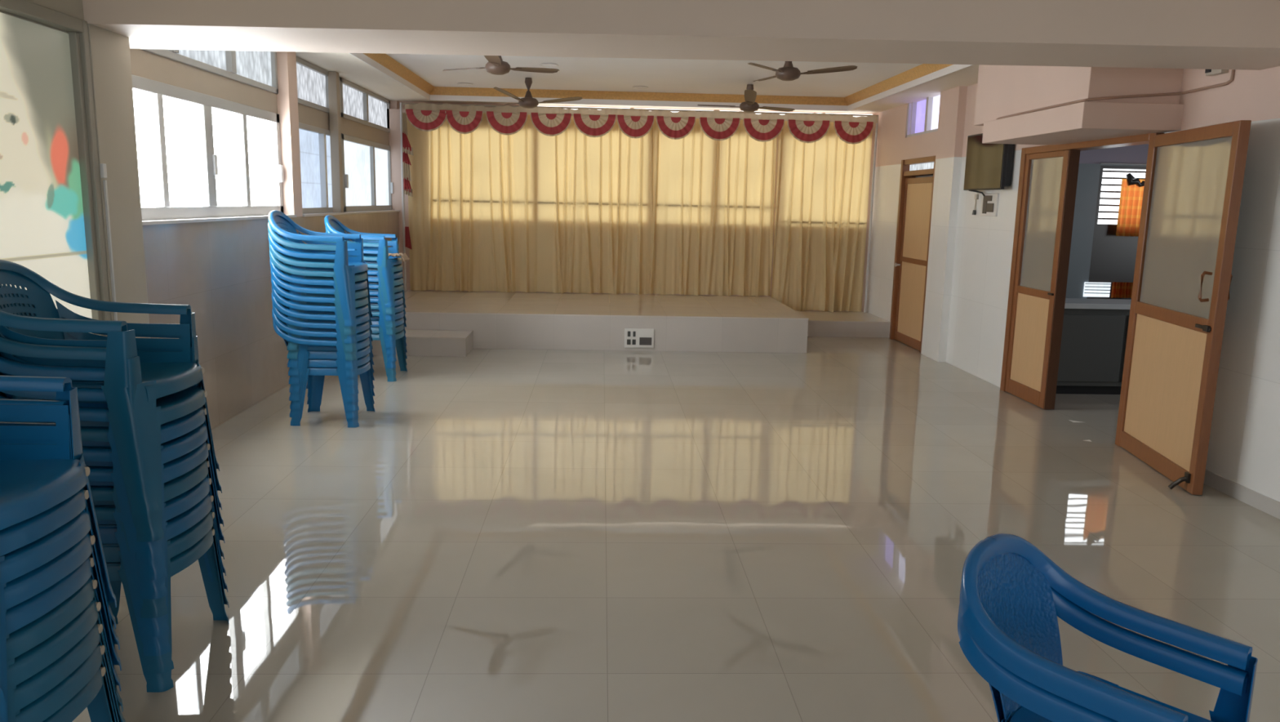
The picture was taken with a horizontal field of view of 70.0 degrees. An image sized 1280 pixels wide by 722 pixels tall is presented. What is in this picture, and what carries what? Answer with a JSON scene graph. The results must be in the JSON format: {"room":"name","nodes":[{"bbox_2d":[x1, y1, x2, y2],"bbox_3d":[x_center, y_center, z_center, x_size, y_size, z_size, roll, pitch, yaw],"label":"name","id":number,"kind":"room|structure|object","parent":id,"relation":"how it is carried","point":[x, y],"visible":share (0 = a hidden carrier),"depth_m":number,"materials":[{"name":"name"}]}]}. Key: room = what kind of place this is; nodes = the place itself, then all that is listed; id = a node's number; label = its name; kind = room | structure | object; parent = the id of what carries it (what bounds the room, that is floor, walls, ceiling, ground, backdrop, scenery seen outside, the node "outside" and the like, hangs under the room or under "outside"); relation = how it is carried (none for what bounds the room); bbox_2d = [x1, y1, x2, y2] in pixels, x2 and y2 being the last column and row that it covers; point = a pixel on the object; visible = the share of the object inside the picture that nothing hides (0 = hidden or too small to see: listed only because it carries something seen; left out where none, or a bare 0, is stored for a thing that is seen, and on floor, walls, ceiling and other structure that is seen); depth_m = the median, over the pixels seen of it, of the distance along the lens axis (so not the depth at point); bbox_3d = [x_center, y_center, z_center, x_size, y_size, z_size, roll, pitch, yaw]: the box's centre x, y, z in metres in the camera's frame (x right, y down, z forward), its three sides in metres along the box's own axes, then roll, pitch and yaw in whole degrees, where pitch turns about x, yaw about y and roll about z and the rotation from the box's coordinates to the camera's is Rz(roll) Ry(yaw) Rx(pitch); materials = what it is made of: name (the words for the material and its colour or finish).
{"room":"community hall","nodes":[
{"label":"community hall","id":0,"kind":"room"},
{"bbox_2d":[26,0,399,430],"bbox_3d":[-2.934,-0.694,4.737,0.530,2.760,15.000,1,10,-2],"label":"wall","id":1,"kind":"structure","parent":0,"point":[221,269],"depth_m":6.51,"materials":[{"name":"white paint"}]},
{"bbox_2d":[0,0,117,336],"bbox_3d":[-2.674,-0.334,3.865,0.125,2.360,1.442,1,10,-2],"label":"door","id":2,"kind":"structure","parent":1,"relation":"in","point":[51,224],"depth_m":4.15,"materials":[{"name":"grey paint"}]},
{"bbox_2d":[131,74,284,220],"bbox_3d":[-2.960,-1.393,6.223,0.090,0.823,2.890,1,10,-2],"label":"window","id":3,"kind":"structure","parent":1,"relation":"in","point":[200,155],"depth_m":6.16,"materials":[{"name":"silver metal"}]},
{"bbox_2d":[141,48,278,93],"bbox_3d":[-2.952,-2.142,6.103,0.075,0.375,2.870,1,10,-2],"label":"window","id":4,"kind":"structure","parent":1,"relation":"in","point":[259,69],"depth_m":6.75,"materials":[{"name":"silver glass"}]},
{"bbox_2d":[142,214,296,225],"bbox_3d":[-2.915,-0.979,6.303,0.137,0.019,2.900,1,10,-2],"label":"sill","id":5,"kind":"structure","parent":1,"relation":"attached to","point":[249,217],"depth_m":5.97,"materials":[{"name":"grey"}]},
{"bbox_2d":[296,56,342,116],"bbox_3d":[-3.052,-2.559,8.546,0.075,0.395,1.650,1,10,-2],"label":"window","id":6,"kind":"structure","parent":1,"relation":"in","point":[312,79],"depth_m":8.52,"materials":[{"name":"silver metal"}]},
{"bbox_2d":[298,122,343,213],"bbox_3d":[-3.062,-1.806,8.657,0.085,0.798,1.610,1,10,-2],"label":"window","id":7,"kind":"structure","parent":1,"relation":"in","point":[314,141],"depth_m":8.65,"materials":[{"name":"glass"}]},
{"bbox_2d":[302,209,399,216],"bbox_3d":[-3.060,-1.595,9.831,0.137,0.019,3.850,1,10,-2],"label":"sill","id":8,"kind":"structure","parent":1,"relation":"attached to","point":[384,211],"depth_m":9.30,"materials":[{"name":"grey"}]},
{"bbox_2d":[328,71,343,212],"bbox_3d":[-3.015,-2.159,9.059,0.085,1.358,0.100,1,10,-2],"label":"post","id":9,"kind":"object","parent":8,"relation":"on","point":[333,76],"visible":0.96,"depth_m":9.02,"materials":[{"name":"beige paint"}]},
{"bbox_2d":[340,77,390,132],"bbox_3d":[-3.131,-2.893,10.450,0.075,0.395,2.180,1,10,-2],"label":"window","id":10,"kind":"structure","parent":1,"relation":"in","point":[359,104],"depth_m":10.32,"materials":[{"name":"silver metal"}]},
{"bbox_2d":[341,133,393,212],"bbox_3d":[-3.138,-2.139,10.561,0.090,0.798,2.220,1,10,-2],"label":"window","id":11,"kind":"structure","parent":1,"relation":"in","point":[367,185],"depth_m":10.49,"materials":[{"name":"silver metal"}]},
{"bbox_2d":[386,101,875,311],"bbox_3d":[-0.137,-1.904,12.034,6.720,2.760,0.445,1,10,-2],"label":"wall","id":12,"kind":"structure","parent":0,"point":[394,135],"depth_m":11.68,"materials":[{"name":"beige paint"}]},
{"bbox_2d":[537,105,866,116],"bbox_3d":[0.784,-3.167,11.625,4.390,0.047,0.040,1,10,-2],"label":"window","id":13,"kind":"structure","parent":12,"relation":"in","point":[537,105],"depth_m":11.60,"materials":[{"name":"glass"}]},
{"bbox_2d":[649,117,777,296],"bbox_3d":[0.943,-1.985,11.763,1.592,2.297,0.093,1,10,-2],"label":"stage curtain","id":14,"kind":"object","parent":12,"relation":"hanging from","point":[712,226],"visible":0.92,"depth_m":11.81,"materials":[{"name":"fabric"}]},
{"bbox_2d":[771,120,872,311],"bbox_3d":[2.357,-1.871,11.816,1.214,2.480,0.142,1,10,-2],"label":"stage curtain","id":15,"kind":"object","parent":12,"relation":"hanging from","point":[823,184],"visible":0.91,"depth_m":11.88,"materials":[{"name":"fabric"}]},
{"bbox_2d":[295,51,978,113],"bbox_3d":[0.281,-2.226,4.601,6.900,0.440,15.000,1,10,-2],"label":"ceiling","id":16,"kind":"structure","parent":0,"point":[580,73],"depth_m":9.73,"materials":[{"name":"paint"}]},
{"bbox_2d":[442,55,559,75],"bbox_3d":[-1.251,-2.637,7.948,1.065,0.247,0.936,1,10,-2],"label":"ceiling fan","id":17,"kind":"object","parent":16,"relation":"hanging from","point":[495,64],"visible":0.8,"depth_m":8.05,"materials":[{"name":"brown metal"}]},
{"bbox_2d":[493,77,582,108],"bbox_3d":[-1.111,-2.986,10.207,0.935,0.327,1.074,1,10,-2],"label":"ceiling fan","id":18,"kind":"object","parent":16,"relation":"hanging from","point":[528,102],"visible":1,"depth_m":10.15,"materials":[{"name":"brown metal"}]},
{"bbox_2d":[363,53,951,105],"bbox_3d":[0.136,-2.754,8.323,5.204,0.094,6.124,1,10,-2],"label":"crown molding","id":19,"kind":"structure","parent":16,"relation":"attached to","point":[923,69],"depth_m":11.24,"materials":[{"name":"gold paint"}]},
{"bbox_2d":[349,53,973,111],"bbox_3d":[0.134,-2.678,8.336,5.204,0.067,6.124,1,10,-2],"label":"trim","id":20,"kind":"structure","parent":16,"relation":"attached to","point":[362,56],"depth_m":11.26,"materials":[{"name":"white paint"}]},
{"bbox_2d":[82,0,1279,70],"bbox_3d":[0.225,-1.976,4.642,6.843,0.750,0.759,1,10,0],"label":"beam","id":21,"kind":"structure","parent":16,"relation":"attached to","point":[1209,34],"depth_m":4.33,"materials":[{"name":"paint"}]},
{"bbox_2d":[697,84,795,111],"bbox_3d":[1.245,-2.946,10.189,1.139,0.302,0.865,1,10,-2],"label":"ceiling fan","id":22,"kind":"object","parent":16,"relation":"hanging from","point":[749,104],"visible":1,"depth_m":10.30,"materials":[{"name":"brown metal"}]},
{"bbox_2d":[747,61,857,81],"bbox_3d":[1.405,-2.631,8.211,1.016,0.237,1.042,1,10,-2],"label":"ceiling fan","id":23,"kind":"object","parent":16,"relation":"hanging from","point":[787,73],"visible":0.87,"depth_m":8.09,"materials":[{"name":"brown metal"}]},
{"bbox_2d":[72,336,1279,721],"bbox_3d":[2.264,0.835,5.218,11.000,0.200,15.000,1,10,-2],"label":"floor","id":24,"kind":"structure","parent":0,"point":[508,535],"depth_m":4.28,"materials":[{"name":"beige tile"}]},
{"bbox_2d":[42,662,114,721],"bbox_3d":[-1.629,0.804,2.126,0.619,0.759,0.512,1,10,-2],"label":"armchair","id":25,"kind":"object","parent":24,"relation":"on","point":[94,695],"visible":0.19,"depth_m":2.23,"materials":[{"name":"blue"}]},
{"bbox_2d":[15,641,117,721],"bbox_3d":[-1.624,0.747,2.116,0.619,0.759,0.512,1,10,-3],"label":"armchair","id":26,"kind":"object","parent":25,"relation":"on","point":[49,703],"visible":0.23,"depth_m":2.10,"materials":[{"name":"blue"}]},
{"bbox_2d":[13,553,120,721],"bbox_3d":[-1.623,0.690,2.106,0.619,0.759,0.512,1,10,-2],"label":"armchair","id":27,"kind":"object","parent":26,"relation":"on","point":[29,690],"visible":0.2,"depth_m":2.08,"materials":[{"name":"blue"}]},
{"bbox_2d":[6,596,125,721],"bbox_3d":[-1.622,0.633,2.096,0.619,0.759,0.512,1,10,-3],"label":"armchair","id":28,"kind":"object","parent":27,"relation":"on","point":[32,661],"visible":0.32,"depth_m":2.05,"materials":[{"name":"blue"}]},
{"bbox_2d":[6,574,123,711],"bbox_3d":[-1.627,0.575,2.088,0.619,0.759,0.512,1,10,-2],"label":"armchair","id":29,"kind":"object","parent":28,"relation":"on","point":[28,636],"visible":0.3,"depth_m":2.06,"materials":[{"name":"blue"}]},
{"bbox_2d":[5,554,120,690],"bbox_3d":[-1.626,0.518,2.077,0.619,0.759,0.512,1,10,-3],"label":"armchair","id":30,"kind":"object","parent":29,"relation":"on","point":[22,614],"visible":0.28,"depth_m":2.06,"materials":[{"name":"blue"}]},
{"bbox_2d":[4,529,121,721],"bbox_3d":[-1.619,0.461,2.066,0.619,0.759,0.512,1,10,-3],"label":"armchair","id":31,"kind":"object","parent":30,"relation":"on","point":[25,586],"visible":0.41,"depth_m":2.05,"materials":[{"name":"blue"}]},
{"bbox_2d":[0,421,119,721],"bbox_3d":[-1.617,0.404,2.056,0.619,0.759,0.512,1,10,-3],"label":"armchair","id":32,"kind":"object","parent":31,"relation":"on","point":[23,560],"visible":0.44,"depth_m":2.00,"materials":[{"name":"plastic"}]},
{"bbox_2d":[0,398,116,721],"bbox_3d":[-1.622,0.347,2.046,0.619,0.759,0.512,1,10,-2],"label":"armchair","id":33,"kind":"object","parent":32,"relation":"on","point":[13,537],"visible":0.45,"depth_m":2.07,"materials":[{"name":"blue"}]},
{"bbox_2d":[0,375,116,702],"bbox_3d":[-1.614,0.290,2.036,0.619,0.759,0.512,1,10,-3],"label":"armchair","id":34,"kind":"object","parent":33,"relation":"on","point":[34,478],"visible":0.91,"depth_m":2.20,"materials":[{"name":"blue"}]},
{"bbox_2d":[87,23,150,337],"bbox_3d":[-2.877,-0.487,4.722,0.450,2.360,0.375,1,10,-2],"label":"pillar","id":35,"kind":"structure","parent":24,"relation":"on","point":[109,51],"depth_m":4.64,"materials":[{"name":"grey paint"}]},
{"bbox_2d":[94,506,229,692],"bbox_3d":[-1.798,0.634,3.084,0.619,0.759,0.512,1,10,-3],"label":"armchair","id":36,"kind":"object","parent":24,"relation":"on","point":[156,682],"visible":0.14,"depth_m":2.99,"materials":[{"name":"blue"}]},
{"bbox_2d":[90,486,229,673],"bbox_3d":[-1.793,0.572,3.075,0.619,0.759,0.512,1,10,-3],"label":"armchair","id":37,"kind":"object","parent":36,"relation":"on","point":[162,664],"visible":0.08,"depth_m":2.93,"materials":[{"name":"blue"}]},
{"bbox_2d":[88,467,227,655],"bbox_3d":[-1.793,0.510,3.063,0.619,0.759,0.512,1,10,-2],"label":"armchair","id":38,"kind":"object","parent":37,"relation":"on","point":[153,646],"visible":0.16,"depth_m":2.88,"materials":[{"name":"blue"}]},
{"bbox_2d":[82,447,226,636],"bbox_3d":[-1.794,0.448,3.052,0.619,0.759,0.512,1,10,-3],"label":"armchair","id":39,"kind":"object","parent":38,"relation":"on","point":[158,626],"visible":0.13,"depth_m":2.90,"materials":[{"name":"blue"}]},
{"bbox_2d":[6,421,224,617],"bbox_3d":[-1.795,0.386,3.041,0.619,0.759,0.512,1,10,-3],"label":"armchair","id":40,"kind":"object","parent":39,"relation":"on","point":[151,608],"visible":0.16,"depth_m":2.88,"materials":[{"name":"blue"}]},
{"bbox_2d":[0,394,224,599],"bbox_3d":[-1.789,0.324,3.030,0.619,0.759,0.512,1,10,-3],"label":"armchair","id":41,"kind":"object","parent":40,"relation":"on","point":[156,588],"visible":0.12,"depth_m":2.86,"materials":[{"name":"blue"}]},
{"bbox_2d":[0,374,223,580],"bbox_3d":[-1.786,0.262,3.018,0.619,0.759,0.512,1,10,-3],"label":"armchair","id":42,"kind":"object","parent":41,"relation":"on","point":[172,449],"visible":0.17,"depth_m":2.84,"materials":[{"name":"plastic"}]},
{"bbox_2d":[0,312,222,560],"bbox_3d":[-1.791,0.199,3.011,0.619,0.759,0.512,1,10,-3],"label":"armchair","id":43,"kind":"object","parent":42,"relation":"on","point":[170,430],"visible":0.23,"depth_m":2.81,"materials":[{"name":"blue"}]},
{"bbox_2d":[0,284,222,541],"bbox_3d":[-1.784,0.138,2.997,0.619,0.759,0.512,1,10,-3],"label":"armchair","id":44,"kind":"object","parent":43,"relation":"on","point":[170,407],"visible":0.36,"depth_m":2.82,"materials":[{"name":"blue"}]},
{"bbox_2d":[0,259,219,515],"bbox_3d":[-1.787,0.056,2.983,0.619,0.759,0.512,1,10,-2],"label":"armchair","id":45,"kind":"object","parent":44,"relation":"on","point":[163,373],"visible":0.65,"depth_m":2.82,"materials":[{"name":"blue"}]},
{"bbox_2d":[272,320,374,427],"bbox_3d":[-2.237,0.036,6.463,0.619,0.759,0.512,1,10,-2],"label":"armchair","id":46,"kind":"object","parent":24,"relation":"on","point":[315,375],"visible":0.35,"depth_m":6.31,"materials":[{"name":"plastic"}]},
{"bbox_2d":[271,308,374,418],"bbox_3d":[-2.239,-0.021,6.453,0.619,0.759,0.512,1,10,-2],"label":"armchair","id":47,"kind":"object","parent":46,"relation":"on","point":[362,360],"visible":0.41,"depth_m":6.26,"materials":[{"name":"plastic"}]},
{"bbox_2d":[272,303,374,410],"bbox_3d":[-2.232,-0.079,6.443,0.619,0.759,0.512,1,10,-2],"label":"armchair","id":48,"kind":"object","parent":47,"relation":"on","point":[366,350],"visible":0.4,"depth_m":6.25,"materials":[{"name":"plastic"}]},
{"bbox_2d":[271,292,374,402],"bbox_3d":[-2.234,-0.136,6.432,0.619,0.759,0.512,1,10,-2],"label":"armchair","id":49,"kind":"object","parent":48,"relation":"on","point":[362,344],"visible":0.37,"depth_m":6.24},
{"bbox_2d":[271,285,374,394],"bbox_3d":[-2.229,-0.194,6.422,0.619,0.759,0.512,1,10,-2],"label":"armchair","id":50,"kind":"object","parent":49,"relation":"on","point":[351,389],"visible":0.3,"depth_m":6.23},
{"bbox_2d":[271,275,373,385],"bbox_3d":[-2.230,-0.251,6.412,0.619,0.759,0.512,1,10,-2],"label":"armchair","id":51,"kind":"object","parent":50,"relation":"on","point":[294,380],"visible":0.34,"depth_m":6.21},
{"bbox_2d":[270,259,373,368],"bbox_3d":[-2.230,-0.367,6.394,0.619,0.759,0.512,1,10,-2],"label":"armchair","id":52,"kind":"object","parent":51,"relation":"on","point":[349,364],"visible":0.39,"depth_m":6.19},
{"bbox_2d":[269,249,373,359],"bbox_3d":[-2.229,-0.424,6.383,0.619,0.759,0.512,1,10,-2],"label":"armchair","id":53,"kind":"object","parent":52,"relation":"on","point":[292,354],"visible":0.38,"depth_m":6.18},
{"bbox_2d":[268,233,372,343],"bbox_3d":[-2.229,-0.540,6.364,0.619,0.759,0.512,1,10,-2],"label":"armchair","id":54,"kind":"object","parent":53,"relation":"on","point":[362,284],"visible":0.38,"depth_m":6.11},
{"bbox_2d":[268,210,373,326],"bbox_3d":[-2.220,-0.655,6.341,0.619,0.759,0.512,1,10,-2],"label":"armchair","id":55,"kind":"object","parent":54,"relation":"on","point":[345,267],"visible":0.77,"depth_m":6.16,"materials":[{"name":"plastic"}]},
{"bbox_2d":[269,243,373,351],"bbox_3d":[-2.226,-0.482,6.371,0.619,0.759,0.512,1,10,-3],"label":"armchair","id":56,"kind":"object","parent":53,"relation":"on","point":[360,293],"visible":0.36,"depth_m":6.17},
{"bbox_2d":[267,222,372,334],"bbox_3d":[-2.227,-0.598,6.354,0.619,0.759,0.512,1,10,-2],"label":"armchair","id":57,"kind":"object","parent":56,"relation":"on","point":[360,276],"visible":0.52,"depth_m":6.15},
{"bbox_2d":[271,269,373,377],"bbox_3d":[-2.228,-0.309,6.404,0.619,0.759,0.512,1,10,-2],"label":"armchair","id":58,"kind":"object","parent":51,"relation":"on","point":[363,317],"visible":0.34,"depth_m":6.21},
{"bbox_2d":[370,311,407,381],"bbox_3d":[-2.403,-0.243,8.048,0.619,0.759,0.512,1,10,-2],"label":"armchair","id":59,"kind":"object","parent":24,"relation":"on","point":[399,336],"visible":0.14,"depth_m":8.24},
{"bbox_2d":[370,304,406,374],"bbox_3d":[-2.403,-0.300,8.036,0.619,0.759,0.512,1,10,-3],"label":"armchair","id":60,"kind":"object","parent":59,"relation":"on","point":[398,328],"visible":0.12,"depth_m":7.85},
{"bbox_2d":[369,297,407,368],"bbox_3d":[-2.400,-0.358,8.030,0.619,0.759,0.512,1,10,-2],"label":"armchair","id":61,"kind":"object","parent":60,"relation":"on","point":[400,321],"visible":0.12,"depth_m":7.85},
{"bbox_2d":[368,290,407,361],"bbox_3d":[-2.395,-0.416,8.019,0.619,0.759,0.512,1,10,-3],"label":"armchair","id":62,"kind":"object","parent":61,"relation":"on","point":[400,314],"visible":0.12,"depth_m":7.84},
{"bbox_2d":[368,284,406,355],"bbox_3d":[-2.396,-0.473,8.008,0.619,0.759,0.512,1,10,-3],"label":"armchair","id":63,"kind":"object","parent":62,"relation":"on","point":[390,351],"visible":0.16,"depth_m":7.83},
{"bbox_2d":[368,276,406,347],"bbox_3d":[-2.399,-0.531,7.996,0.619,0.759,0.512,1,10,-2],"label":"armchair","id":64,"kind":"object","parent":63,"relation":"on","point":[397,301],"visible":0.15,"depth_m":7.80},
{"bbox_2d":[367,270,405,341],"bbox_3d":[-2.399,-0.589,7.988,0.619,0.759,0.512,1,10,-3],"label":"armchair","id":65,"kind":"object","parent":64,"relation":"on","point":[399,294],"visible":0.1,"depth_m":7.81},
{"bbox_2d":[365,262,406,334],"bbox_3d":[-2.391,-0.646,7.977,0.619,0.759,0.512,1,10,-2],"label":"armchair","id":66,"kind":"object","parent":65,"relation":"on","point":[389,331],"visible":0.1,"depth_m":7.79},
{"bbox_2d":[363,256,406,327],"bbox_3d":[-2.390,-0.704,7.968,0.619,0.759,0.512,1,10,-3],"label":"armchair","id":67,"kind":"object","parent":66,"relation":"on","point":[398,281],"visible":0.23,"depth_m":7.79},
{"bbox_2d":[324,231,405,320],"bbox_3d":[-2.393,-0.761,7.958,0.619,0.759,0.512,1,10,-2],"label":"armchair","id":68,"kind":"object","parent":67,"relation":"on","point":[397,274],"visible":0.14,"depth_m":7.77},
{"bbox_2d":[324,214,404,306],"bbox_3d":[-2.392,-0.876,7.937,0.619,0.759,0.512,1,10,-3],"label":"armchair","id":69,"kind":"object","parent":68,"relation":"on","point":[387,273],"visible":0.51,"depth_m":7.76,"materials":[{"name":"plastic"}]},
{"bbox_2d":[388,252,409,261],"bbox_3d":[-2.108,-0.898,7.926,0.187,0.075,0.242,1,10,-2],"label":"rag","id":70,"kind":"object","parent":69,"relation":"on","point":[403,255],"visible":0.94,"depth_m":7.88,"materials":[{"name":"beige fabric"}]},
{"bbox_2d":[325,222,406,314],"bbox_3d":[-2.387,-0.819,7.947,0.619,0.759,0.512,1,10,-2],"label":"armchair","id":71,"kind":"object","parent":68,"relation":"on","point":[389,310],"visible":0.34,"depth_m":7.75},
{"bbox_2d":[371,328,473,356],"bbox_3d":[-2.382,-0.191,9.402,1.252,0.193,0.524,1,10,-2],"label":"step","id":72,"kind":"structure","parent":24,"relation":"on","point":[450,343],"depth_m":9.17,"materials":[{"name":"tile"}]},
{"bbox_2d":[404,289,808,352],"bbox_3d":[-0.652,-0.502,10.859,4.828,0.379,2.309,1,10,-2],"label":"stage","id":73,"kind":"object","parent":24,"relation":"on","point":[496,319],"visible":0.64,"depth_m":9.80,"materials":[{"name":"tile"}]},
{"bbox_2d":[624,328,653,347],"bbox_3d":[-0.009,-0.245,9.747,0.309,0.207,0.019,1,10,-2],"label":"outlet plate","id":74,"kind":"object","parent":73,"relation":"attached to","point":[633,337],"visible":1,"depth_m":9.74,"materials":[{"name":"white plastic"}]},
{"bbox_2d":[795,310,889,337],"bbox_3d":[2.381,-0.479,11.630,1.294,0.195,1.044,1,10,-2],"label":"step","id":75,"kind":"structure","parent":24,"relation":"on","point":[820,323],"depth_m":11.14,"materials":[{"name":"tile"}]},
{"bbox_2d":[400,102,878,312],"bbox_3d":[0.001,-1.922,11.683,6.016,2.520,0.037,1,10,-3],"label":"pole","id":76,"kind":"object","parent":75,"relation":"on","point":[401,103],"visible":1,"depth_m":11.57,"materials":[{"name":"grey"}]},
{"bbox_2d":[402,112,413,249],"bbox_3d":[-2.901,-2.246,11.472,0.130,1.690,0.046,1,10,-2],"label":"curtain tail","id":77,"kind":"object","parent":76,"relation":"hanging from","point":[406,148],"visible":1,"depth_m":11.44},
{"bbox_2d":[406,113,534,292],"bbox_3d":[-2.135,-2.025,11.618,1.630,2.297,0.117,1,10,-2],"label":"stage curtain","id":78,"kind":"object","parent":76,"relation":"hanging from","point":[471,207],"visible":0.85,"depth_m":11.68,"materials":[{"name":"fabric"}]},
{"bbox_2d":[533,115,653,294],"bbox_3d":[-0.586,-2.004,11.684,1.530,2.297,0.118,1,10,-2],"label":"stage curtain","id":79,"kind":"object","parent":76,"relation":"hanging from","point":[593,196],"visible":0.92,"depth_m":11.75,"materials":[{"name":"fabric"}]},
{"bbox_2d":[404,102,877,143],"bbox_3d":[0.047,-2.977,11.462,5.930,0.381,0.047,1,10,-2],"label":"valance","id":80,"kind":"object","parent":76,"relation":"hanging from","point":[717,125],"visible":1,"depth_m":11.45,"materials":[{"name":"fabric"}]},
{"bbox_2d":[920,85,967,361],"bbox_3d":[3.220,-1.392,9.498,0.220,2.760,0.515,1,10,-2],"label":"pillar","id":81,"kind":"structure","parent":24,"relation":"on","point":[953,102],"depth_m":9.40,"materials":[{"name":"white paint"}]},
{"bbox_2d":[1055,297,1131,394],"bbox_3d":[4.781,-0.116,8.073,2.550,0.800,0.455,1,10,-2],"label":"counter","id":82,"kind":"object","parent":24,"relation":"on","point":[1094,336],"depth_m":7.85,"materials":[{"name":"grey stone"}]},
{"bbox_2d":[1064,297,1131,309],"bbox_3d":[4.789,-0.488,8.008,2.550,0.045,0.455,1,10,-2],"label":"countertop","id":83,"kind":"structure","parent":82,"relation":"on","point":[1070,303],"depth_m":7.76,"materials":[{"name":"white stone"}]},
{"bbox_2d":[957,565,1251,721],"bbox_3d":[1.024,0.883,2.059,0.496,0.736,0.600,-8,13,-42],"label":"armchair","id":84,"kind":"object","parent":24,"relation":"on","point":[1233,704],"visible":0.38,"depth_m":2.05,"materials":[{"name":"blue"}]},
{"bbox_2d":[959,533,1257,721],"bbox_3d":[1.025,0.824,2.048,0.496,0.736,0.600,-8,13,-42],"label":"armchair","id":85,"kind":"object","parent":84,"relation":"on","point":[1008,609],"visible":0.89,"depth_m":2.10,"materials":[{"name":"blue"}]},
{"bbox_2d":[866,66,1279,502],"bbox_3d":[3.414,-0.607,5.013,0.200,2.760,15.000,1,10,-2],"label":"wall","id":86,"kind":"structure","parent":0,"point":[1244,446],"depth_m":5.27,"materials":[{"name":"white paint"}]},
{"bbox_2d":[888,155,935,352],"bbox_3d":[3.140,-1.217,10.356,0.180,2.118,1.110,1,10,-2],"label":"door","id":87,"kind":"structure","parent":86,"relation":"in","point":[916,193],"depth_m":10.44,"materials":[{"name":"brown wood"}]},
{"bbox_2d":[906,94,940,137],"bbox_3d":[3.172,-2.700,10.088,0.080,0.388,1.130,1,10,-2],"label":"window","id":88,"kind":"structure","parent":86,"relation":"in","point":[922,117],"depth_m":10.23,"materials":[{"name":"grey"}]},
{"bbox_2d":[963,133,1014,190],"bbox_3d":[3.188,-1.821,8.342,0.112,0.510,0.840,1,10,-2],"label":"television","id":89,"kind":"object","parent":86,"relation":"attached to","point":[988,166],"visible":0.77,"depth_m":8.25,"materials":[{"name":"black"}]},
{"bbox_2d":[968,190,984,214],"bbox_3d":[3.175,-1.507,8.651,0.111,0.246,0.245,1,10,-2],"label":"power cable","id":90,"kind":"object","parent":89,"relation":"hanging from","point":[976,196],"visible":0.99,"depth_m":8.70,"materials":[{"name":"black plastic"}]},
{"bbox_2d":[980,192,999,216],"bbox_3d":[3.225,-1.443,8.443,0.022,0.208,0.345,1,10,-2],"label":"switchboard","id":91,"kind":"object","parent":86,"relation":"attached to","point":[989,202],"visible":1,"depth_m":8.40,"materials":[{"name":"white plastic"}]},
{"bbox_2d":[986,203,994,212],"bbox_3d":[3.219,-1.410,8.405,0.008,0.080,0.150,1,10,-2],"label":"switch","id":92,"kind":"object","parent":91,"relation":"attached to","point":[989,206],"depth_m":8.39,"materials":[{"name":"grey"}]},
{"bbox_2d":[973,64,1183,145],"bbox_3d":[3.022,-1.926,6.490,0.650,0.685,1.807,1,10,-2],"label":"wall beam","id":93,"kind":"structure","parent":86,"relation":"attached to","point":[1002,91],"depth_m":5.91,"materials":[{"name":"pink paint"}]},
{"bbox_2d":[995,69,1234,119],"bbox_3d":[3.040,-1.911,6.107,0.605,0.463,1.950,1,10,-2],"label":"cable conduit","id":94,"kind":"object","parent":93,"relation":"attached to","point":[1231,79],"visible":0.79,"depth_m":5.65,"materials":[{"name":"beige"}]},
{"bbox_2d":[1000,120,1251,494],"bbox_3d":[3.301,-0.516,6.445,0.332,2.085,2.982,2,10,2],"label":"door","id":95,"kind":"structure","parent":86,"relation":"in","point":[1194,177],"depth_m":5.73,"materials":[{"name":"brown wood"}]},
{"bbox_2d":[1204,68,1228,75],"bbox_3d":[3.351,-1.730,5.301,0.052,0.130,0.140,1,10,-2],"label":"junction box","id":96,"kind":"object","parent":86,"relation":"attached to","point":[1208,72],"visible":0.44,"depth_m":5.30,"materials":[{"name":"beige plastic"}]},
{"bbox_2d":[1204,469,1279,519],"bbox_3d":[3.477,1.272,2.022,0.013,0.085,8.460,1,10,-2],"label":"baseboard","id":97,"kind":"structure","parent":86,"relation":"attached to","point":[1265,504],"depth_m":5.07,"materials":[{"name":"grey tile"}]},
{"bbox_2d":[1065,143,1148,299],"bbox_3d":[5.396,-0.680,6.428,3.880,2.500,6.450,1,10,-2],"label":"wall","id":98,"kind":"structure","parent":0,"point":[1097,255],"depth_m":9.38,"materials":[{"name":"grey paint"}]},
{"bbox_2d":[1083,281,1111,297],"bbox_3d":[4.727,-0.737,9.446,0.275,0.150,0.024,1,10,-2],"label":"window","id":99,"kind":"structure","parent":98,"relation":"in","point":[1091,289],"depth_m":9.45,"materials":[{"name":"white glass"}]},
{"bbox_2d":[1111,281,1133,297],"bbox_3d":[4.971,-0.731,9.414,0.230,0.160,0.050,1,10,-2],"label":"curtain","id":100,"kind":"object","parent":99,"relation":"hanging from","point":[1122,290],"visible":0.92,"depth_m":9.41,"materials":[{"name":"orange fabric"}]},
{"bbox_2d":[1094,165,1146,226],"bbox_3d":[5.111,-1.678,9.361,0.920,0.610,0.090,1,10,-2],"label":"window","id":101,"kind":"structure","parent":98,"relation":"in","point":[1110,176],"depth_m":9.35,"materials":[{"name":"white glass"}]},
{"bbox_2d":[1100,162,1146,164],"bbox_3d":[5.107,-1.982,9.211,0.950,0.012,0.012,1,10,-2],"label":"wire","id":102,"kind":"object","parent":98,"relation":"attached to","point":[1100,162],"visible":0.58,"depth_m":9.20,"materials":[{"name":"silver metal"}]},
{"bbox_2d":[1115,178,1144,235],"bbox_3d":[5.044,-1.549,9.253,0.400,0.570,0.050,1,10,-2],"label":"curtain","id":103,"kind":"object","parent":102,"relation":"hanging from","point":[1131,196],"visible":0.64,"depth_m":9.25,"materials":[{"name":"orange fabric"}]},
{"bbox_2d":[1125,173,1144,186],"bbox_3d":[4.984,-1.819,9.183,0.200,0.139,0.078,1,10,-2],"label":"cloth","id":104,"kind":"object","parent":103,"relation":"attached to","point":[1131,180],"visible":0.96,"depth_m":9.16,"materials":[{"name":"grey"}]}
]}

